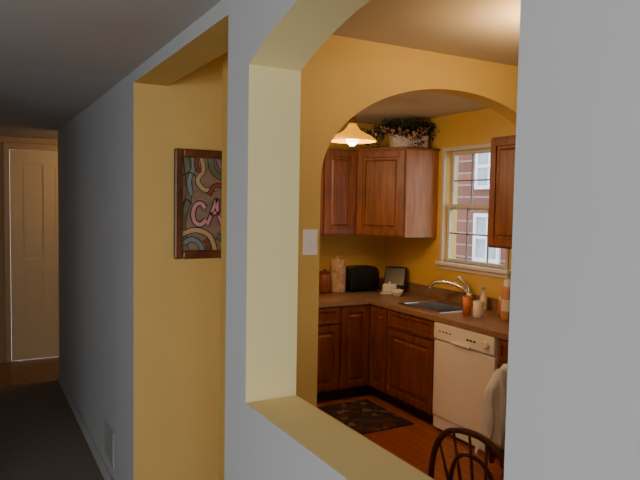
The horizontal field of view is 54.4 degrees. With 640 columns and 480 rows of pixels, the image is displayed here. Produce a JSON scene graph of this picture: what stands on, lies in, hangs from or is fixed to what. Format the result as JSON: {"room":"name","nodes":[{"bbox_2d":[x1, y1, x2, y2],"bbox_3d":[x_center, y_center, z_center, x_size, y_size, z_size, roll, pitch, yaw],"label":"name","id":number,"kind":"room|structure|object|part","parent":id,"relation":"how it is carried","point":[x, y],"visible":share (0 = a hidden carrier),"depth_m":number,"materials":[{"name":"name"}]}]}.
{"room":"hallway","nodes":[
{"label":"hallway","id":0,"kind":"room"},
{"bbox_2d":[0,136,57,362],"bbox_3d":[-2.963,0.102,6.968,3.000,2.430,0.120,-1,4,-29],"label":"wall","id":1,"kind":"structure","parent":0,"point":[2,138],"depth_m":6.67,"materials":[{"name":"yellow paint"}]},
{"bbox_2d":[3,142,57,362],"bbox_3d":[-2.996,0.138,6.869,0.875,2.370,0.025,-1,4,-29],"label":"trim","id":2,"kind":"structure","parent":1,"relation":"attached to","point":[6,145],"depth_m":6.67,"materials":[{"name":"beige paint"}]},
{"bbox_2d":[9,149,58,360],"bbox_3d":[-3.001,0.170,6.880,0.747,2.288,0.115,-1,4,-29],"label":"door","id":3,"kind":"structure","parent":1,"relation":"in","point":[33,174],"depth_m":6.83,"materials":[{"name":"beige paint"}]},
{"bbox_2d":[0,0,221,139],"bbox_3d":[-1.424,-0.835,1.713,5.400,0.100,10.670,-1,4,-29],"label":"ceiling","id":4,"kind":"structure","parent":0,"point":[58,57],"depth_m":2.71,"materials":[{"name":"paint"}]},
{"bbox_2d":[166,54,222,479],"bbox_3d":[-0.577,0.259,3.503,0.607,2.600,0.120,-1,4,-29],"label":"wall","id":5,"kind":"structure","parent":0,"point":[194,101],"depth_m":3.38,"materials":[{"name":"yellow paint"}]},
{"bbox_2d":[173,148,221,258],"bbox_3d":[-0.562,-0.193,3.394,0.475,0.585,0.030,-1,4,-29],"label":"framed picture","id":6,"kind":"object","parent":5,"relation":"attached to","point":[197,179],"visible":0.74,"depth_m":3.34,"materials":[{"name":"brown wood"}]},
{"bbox_3d":[-0.565,-0.193,3.399,0.385,0.495,0.015,-1,4,-29],"label":"art panel","id":7,"kind":"part","parent":6,"relation":"part of","materials":[{"name":"multicoloured paper"}]},
{"bbox_2d":[0,356,501,479],"bbox_3d":[-0.747,1.680,2.260,7.050,0.100,10.670,-1,4,-29],"label":"floor","id":8,"kind":"structure","parent":0,"point":[41,436],"depth_m":4.70,"materials":[{"name":"wood"}]},
{"bbox_2d":[317,306,339,401],"bbox_3d":[-0.201,1.003,5.736,0.498,0.870,0.679,-1,4,-29],"label":"base cabinet","id":9,"kind":"object","parent":8,"relation":"on","point":[328,317],"visible":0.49,"depth_m":5.51,"materials":[{"name":"brown wood"}]},
{"bbox_3d":[-0.041,1.050,5.450,0.480,0.575,0.020,-1,4,-29],"label":"door","id":10,"kind":"part","parent":9,"relation":"part of","materials":[{"name":"brown wood"}]},
{"bbox_3d":[-0.035,0.673,5.429,0.480,0.140,0.020,-1,4,-29],"label":"drawer","id":11,"kind":"part","parent":9,"relation":"part of","materials":[{"name":"brown wood"}]},
{"bbox_2d":[335,304,392,403],"bbox_3d":[0.497,1.002,5.972,0.945,0.870,0.947,-1,4,-29],"label":"base cabinet","id":12,"kind":"object","parent":8,"relation":"on","point":[364,327],"visible":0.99,"depth_m":5.63,"materials":[{"name":"brown wood"}]},
{"bbox_3d":[0.315,0.965,5.643,0.295,0.735,0.020,-1,4,-29],"label":"door","id":13,"kind":"part","parent":12,"relation":"part of","materials":[{"name":"brown wood"}]},
{"bbox_3d":[0.526,0.971,5.598,0.020,0.735,0.255,-1,4,-29],"label":"door","id":14,"kind":"part","parent":12,"relation":"part of","materials":[{"name":"brown wood"}]},
{"bbox_2d":[318,277,508,340],"bbox_3d":[0.309,0.554,4.908,2.297,0.140,2.567,-1,4,-29],"label":"countertop","id":15,"kind":"structure","parent":12,"relation":"on","point":[492,325],"depth_m":5.49,"materials":[{"name":"laminate"}]},
{"bbox_2d":[319,269,330,293],"bbox_3d":[0.044,0.397,6.016,0.130,0.235,0.130,-1,4,-29],"label":"storage jar","id":16,"kind":"object","parent":15,"relation":"on","point":[324,277],"visible":0.95,"depth_m":5.97,"materials":[{"name":"orange ceramic"}]},
{"bbox_3d":[0.046,0.302,6.011,0.106,0.045,0.106,-1,4,-29],"label":"lid","id":17,"kind":"part","parent":16,"relation":"part of","materials":[{"name":"brown ceramic"}]},
{"bbox_2d":[330,256,345,292],"bbox_3d":[0.176,0.333,6.085,0.156,0.358,0.156,-1,4,-29],"label":"canister","id":18,"kind":"object","parent":15,"relation":"on","point":[337,265],"visible":0.99,"depth_m":6.02,"materials":[{"name":"beige metal"}]},
{"bbox_3d":[0.179,0.186,6.077,0.156,0.063,0.156,-1,4,-29],"label":"lid","id":19,"kind":"part","parent":18,"relation":"part of","materials":[{"name":"beige ceramic"}]},
{"bbox_2d":[345,265,378,291],"bbox_3d":[0.402,0.383,6.227,0.350,0.252,0.180,-1,4,-25],"label":"toaster","id":20,"kind":"object","parent":15,"relation":"on","point":[358,277],"visible":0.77,"depth_m":6.15,"materials":[{"name":"black plastic"}]},
{"bbox_2d":[380,281,396,294],"bbox_3d":[0.677,0.463,6.053,0.170,0.120,0.100,2,3,11],"label":"butter dish","id":21,"kind":"object","parent":15,"relation":"on","point":[386,287],"visible":0.73,"depth_m":6.02,"materials":[{"name":"white ceramic"}]},
{"bbox_2d":[383,266,406,292],"bbox_3d":[0.745,0.393,6.171,0.220,0.250,0.118,2,4,23],"label":"radio","id":22,"kind":"object","parent":15,"relation":"on","point":[397,275],"visible":0.69,"depth_m":6.15,"materials":[{"name":"black plastic"}]},
{"bbox_2d":[390,289,403,296],"bbox_3d":[0.728,0.503,5.900,0.128,0.060,0.128,-1,4,-29],"label":"bowl","id":23,"kind":"object","parent":15,"relation":"on","point":[396,292],"visible":1,"depth_m":5.87,"materials":[{"name":"ceramic"}]},
{"bbox_2d":[398,300,472,313],"bbox_3d":[1.003,0.653,5.329,0.430,0.178,0.570,-1,4,-29],"label":"sink","id":24,"kind":"object","parent":15,"relation":"in","point":[440,307],"visible":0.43,"depth_m":5.51,"materials":[{"name":"silver metal"}]},
{"bbox_2d":[428,276,472,306],"bbox_3d":[1.142,0.437,5.456,0.419,0.257,0.071,3,4,34],"label":"faucet","id":25,"kind":"object","parent":15,"relation":"on","point":[466,289],"visible":0.89,"depth_m":5.40,"materials":[{"name":"silver metal"}]},
{"bbox_3d":[1.137,0.417,5.466,0.397,0.125,0.045,3,4,35],"label":"spout","id":26,"kind":"part","parent":25,"relation":"part of","materials":[{"name":"silver metal"}]},
{"bbox_3d":[1.247,0.388,5.387,0.133,0.147,0.034,4,4,39],"label":"lever","id":27,"kind":"part","parent":25,"relation":"part of","materials":[{"name":"silver metal"}]},
{"bbox_2d":[462,295,472,315],"bbox_3d":[1.170,0.521,4.943,0.080,0.150,0.080,-1,4,-29],"label":"tumbler","id":28,"kind":"object","parent":15,"relation":"on","point":[467,300],"visible":1,"depth_m":4.92,"materials":[{"name":"orange ceramic"}]},
{"bbox_2d":[473,300,483,317],"bbox_3d":[1.225,0.537,4.846,0.086,0.130,0.110,-1,4,-29],"label":"coffee mug","id":29,"kind":"object","parent":15,"relation":"on","point":[478,305],"visible":1,"depth_m":4.80,"materials":[{"name":"beige ceramic"}]},
{"bbox_2d":[480,287,487,309],"bbox_3d":[1.367,0.489,5.200,0.062,0.190,0.062,2,3,16],"label":"soap bottle","id":30,"kind":"object","parent":15,"relation":"on","point":[483,297],"visible":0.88,"depth_m":5.18,"materials":[{"name":"beige plastic"}]},
{"bbox_2d":[498,296,500,316],"bbox_3d":[1.427,0.523,4.892,0.056,0.160,0.056,-1,4,-29],"label":"spice shaker","id":31,"kind":"object","parent":15,"relation":"on","point":[499,301],"visible":0.37,"depth_m":4.88,"materials":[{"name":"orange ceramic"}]},
{"bbox_2d":[501,279,510,320],"bbox_3d":[1.435,0.456,4.754,0.098,0.310,0.098,-1,4,-29],"label":"glass bottle","id":32,"kind":"object","parent":15,"relation":"on","point":[505,295],"visible":0.65,"depth_m":4.72,"materials":[{"name":"glass"}]},
{"bbox_2d":[318,399,413,433],"bbox_3d":[0.373,1.472,5.228,0.500,0.011,0.700,-1,4,-29],"label":"kitchen rug","id":33,"kind":"object","parent":8,"relation":"on","point":[364,416],"visible":1,"depth_m":5.18,"materials":[{"name":"fabric"}]},
{"bbox_2d":[386,309,435,423],"bbox_3d":[1.016,1.046,5.354,0.638,0.870,0.633,-1,4,-29],"label":"base cabinet","id":34,"kind":"object","parent":8,"relation":"on","point":[410,341],"visible":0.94,"depth_m":5.18,"materials":[{"name":"brown wood"}]},
{"bbox_3d":[0.752,0.701,5.184,0.020,0.140,0.615,-1,4,-29],"label":"drawer","id":35,"kind":"part","parent":34,"relation":"part of","materials":[{"name":"brown wood"}]},
{"bbox_2d":[428,426,504,479],"bbox_3d":[0.701,1.163,2.440,0.471,0.963,0.435,-2,4,-42],"label":"dining chair","id":36,"kind":"object","parent":8,"relation":"on","point":[470,433],"visible":0.95,"depth_m":2.29,"materials":[{"name":"brown wood"}]},
{"bbox_2d":[432,322,501,455],"bbox_3d":[1.312,1.086,4.774,0.652,0.868,0.650,-1,4,-29],"label":"dishwasher","id":37,"kind":"object","parent":8,"relation":"on","point":[465,361],"visible":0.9,"depth_m":4.63,"materials":[{"name":"metal"}]},
{"bbox_3d":[1.043,0.780,4.603,0.020,0.014,0.200,-1,4,-29],"label":"handle","id":38,"kind":"part","parent":37,"relation":"part of","materials":[{"name":"plastic"}]},
{"bbox_3d":[1.062,1.446,4.658,0.010,0.095,0.650,-1,4,-29],"label":"kick plate","id":39,"kind":"part","parent":37,"relation":"part of","materials":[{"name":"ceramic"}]},
{"bbox_3d":[1.061,1.096,4.635,0.025,0.595,0.650,-1,4,-29],"label":"door","id":40,"kind":"part","parent":37,"relation":"part of","materials":[{"name":"metal"}]},
{"bbox_3d":[1.065,0.724,4.611,0.032,0.130,0.650,-1,4,-29],"label":"control panel","id":41,"kind":"part","parent":37,"relation":"part of","materials":[{"name":"plastic"}]},
{"bbox_2d":[488,447,504,469],"bbox_3d":[1.133,1.154,3.166,0.435,0.913,0.463,-1,4,-29],"label":"dining chair","id":42,"kind":"object","parent":8,"relation":"on","point":[491,455],"visible":0.11,"depth_m":3.19,"materials":[{"name":"brown wood"}]},
{"bbox_3d":[1.047,0.914,3.313,0.435,0.454,0.095,-1,4,-29],"label":"hoop backrest","id":43,"kind":"part","parent":42,"relation":"part of","materials":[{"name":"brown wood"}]},
{"bbox_2d":[475,364,507,454],"bbox_3d":[1.053,0.881,3.302,0.546,0.447,0.191,-1,4,-29],"label":"draped cloth","id":44,"kind":"object","parent":42,"relation":"on","point":[493,410],"visible":0.29,"depth_m":3.21,"materials":[{"name":"white fabric"}]},
{"bbox_2d":[497,338,508,368],"bbox_3d":[1.572,1.113,4.359,0.639,0.870,0.298,-1,4,-29],"label":"base cabinet","id":45,"kind":"object","parent":8,"relation":"on","point":[502,344],"visible":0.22,"depth_m":4.28,"materials":[{"name":"brown wood"}]},
{"bbox_3d":[1.308,0.768,4.188,0.020,0.140,0.280,-1,4,-29],"label":"drawer","id":46,"kind":"part","parent":45,"relation":"part of","materials":[{"name":"brown wood"}]},
{"bbox_2d":[58,0,639,479],"bbox_3d":[-0.154,0.306,1.942,0.173,2.700,9.500,-1,4,-29],"label":"wall","id":47,"kind":"structure","parent":0,"point":[573,401],"depth_m":1.76,"materials":[{"name":"white paint"}]},
{"bbox_2d":[58,371,112,479],"bbox_3d":[-1.786,1.425,4.709,0.015,0.090,3.220,-1,4,-29],"label":"baseboard","id":48,"kind":"structure","parent":47,"relation":"attached to","point":[100,462],"depth_m":4.56,"materials":[{"name":"white wood"}]},
{"bbox_2d":[105,419,113,468],"bbox_3d":[-1.307,1.258,3.852,0.008,0.220,0.280,-1,4,-29],"label":"air vent","id":49,"kind":"object","parent":47,"relation":"in","point":[109,434],"visible":1,"depth_m":3.82,"materials":[{"name":"metal"}]},
{"bbox_2d":[319,122,388,277],"bbox_3d":[-0.391,0.116,6.030,2.420,2.600,0.120,-1,4,-29],"label":"wall","id":50,"kind":"structure","parent":0,"point":[357,250],"depth_m":6.37,"materials":[{"name":"yellow paint"}]},
{"bbox_2d":[320,164,322,235],"bbox_3d":[-0.337,-0.446,5.712,0.618,0.800,0.419,-1,4,-29],"label":"upper cabinet","id":51,"kind":"object","parent":50,"relation":"attached to","point":[321,192],"visible":0.02,"depth_m":5.67,"materials":[{"name":"brown wood"}]},
{"bbox_2d":[322,148,356,235],"bbox_3d":[0.091,-0.452,5.950,0.358,0.800,0.419,-1,4,-29],"label":"upper cabinet","id":52,"kind":"object","parent":50,"relation":"attached to","point":[339,165],"visible":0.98,"depth_m":5.76,"materials":[{"name":"brown wood"}]},
{"bbox_2d":[219,35,517,479],"bbox_3d":[0.764,0.277,3.599,2.770,2.600,0.120,-1,4,-29],"label":"wall","id":53,"kind":"structure","parent":0,"point":[344,76],"depth_m":3.09,"materials":[{"name":"yellow paint"}]},
{"bbox_2d":[303,229,317,254],"bbox_3d":[-0.045,0.011,3.052,0.080,0.125,0.016,-1,4,-29],"label":"light switch","id":54,"kind":"object","parent":53,"relation":"attached to","point":[310,236],"visible":1,"depth_m":3.05,"materials":[{"name":"plastic"}]},
{"bbox_2d":[332,0,520,124],"bbox_3d":[1.066,-1.038,3.037,3.057,0.100,6.620,-1,4,-29],"label":"ceiling","id":55,"kind":"structure","parent":0,"point":[485,30],"depth_m":3.00,"materials":[{"name":"paint"}]},
{"bbox_2d":[332,116,376,145],"bbox_3d":[-0.042,-0.893,4.533,0.847,0.399,0.834,-1,4,-29],"label":"ceiling light","id":56,"kind":"object","parent":55,"relation":"attached to","point":[352,135],"visible":0.18,"depth_m":4.49,"materials":[{"name":"white glass"}]},
{"bbox_2d":[349,116,355,122],"bbox_3d":[0.238,-0.871,4.537,0.052,0.055,0.052,-1,4,-29],"label":"socket","id":57,"kind":"object","parent":56,"relation":"attached to","point":[353,120],"depth_m":4.51,"materials":[{"name":"gold metal"}]},
{"bbox_3d":[0.236,-0.764,4.543,0.100,0.150,0.100,-1,4,-29],"label":"light bulb","id":58,"kind":"part","parent":56,"relation":"part of","materials":[{"name":"white glass"}]},
{"bbox_2d":[385,108,515,298],"bbox_3d":[2.283,0.287,3.874,0.150,2.600,6.500,-1,4,-29],"label":"wall","id":59,"kind":"structure","parent":0,"point":[419,255],"depth_m":5.75,"materials":[{"name":"yellow paint"}]},
{"bbox_2d":[355,147,439,237],"bbox_3d":[0.626,-0.456,6.007,0.648,0.820,0.839,-1,4,-29],"label":"upper cabinet","id":60,"kind":"object","parent":59,"relation":"attached to","point":[397,187],"visible":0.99,"depth_m":5.73,"materials":[{"name":"brown wood"}]},
{"bbox_3d":[0.556,-0.432,5.746,0.469,0.770,0.020,3,4,28],"label":"door","id":61,"kind":"part","parent":60,"relation":"part of","materials":[{"name":"brown wood"}]},
{"bbox_3d":[0.727,-0.838,5.721,0.770,0.020,0.249,1,3,4],"label":"molding","id":62,"kind":"part","parent":60,"relation":"part of","materials":[{"name":"brown wood"}]},
{"bbox_2d":[360,118,439,147],"bbox_3d":[0.787,-0.982,5.779,0.875,0.300,0.312,0,3,-9],"label":"potted plant","id":63,"kind":"object","parent":60,"relation":"on","point":[410,135],"visible":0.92,"depth_m":5.76,"materials":[{"name":"green plant"}]},
{"bbox_2d":[435,143,510,278],"bbox_3d":[1.362,-0.266,5.410,0.150,1.115,0.900,-1,4,-29],"label":"window","id":64,"kind":"structure","parent":59,"relation":"in","point":[467,266],"depth_m":5.55,"materials":[{"name":"paint"}]},
{"bbox_3d":[1.419,-0.523,5.425,0.030,0.530,0.780,-1,4,-29],"label":"sash","id":65,"kind":"part","parent":64,"relation":"part of","materials":[{"name":"paint"}]},
{"bbox_3d":[1.376,-0.044,5.433,0.030,0.530,0.780,-1,4,-29],"label":"sash","id":66,"kind":"part","parent":64,"relation":"part of","materials":[{"name":"paint"}]},
{"bbox_2d":[488,135,515,249],"bbox_3d":[1.617,-0.344,4.538,0.350,0.840,0.718,-1,4,-29],"label":"upper cabinet","id":67,"kind":"object","parent":59,"relation":"attached to","point":[502,160],"visible":0.26,"depth_m":4.65,"materials":[{"name":"brown wood"}]},
{"label":"outside","id":68,"kind":"structure","parent":0,"visible":0},
{"bbox_3d":[10.152,2.538,16.731,26.050,0.100,31.000,-1,4,-29],"label":"ground","id":69,"kind":"structure","parent":68,"visible":0},
{"bbox_2d":[456,153,504,264],"bbox_3d":[3.892,-1.976,14.081,4.050,9.000,13.000,-1,4,-29],"label":"neighbor house","id":70,"kind":"structure","parent":69,"relation":"on","point":[478,219],"depth_m":11.73,"materials":[{"name":"red brick"}]}
]}

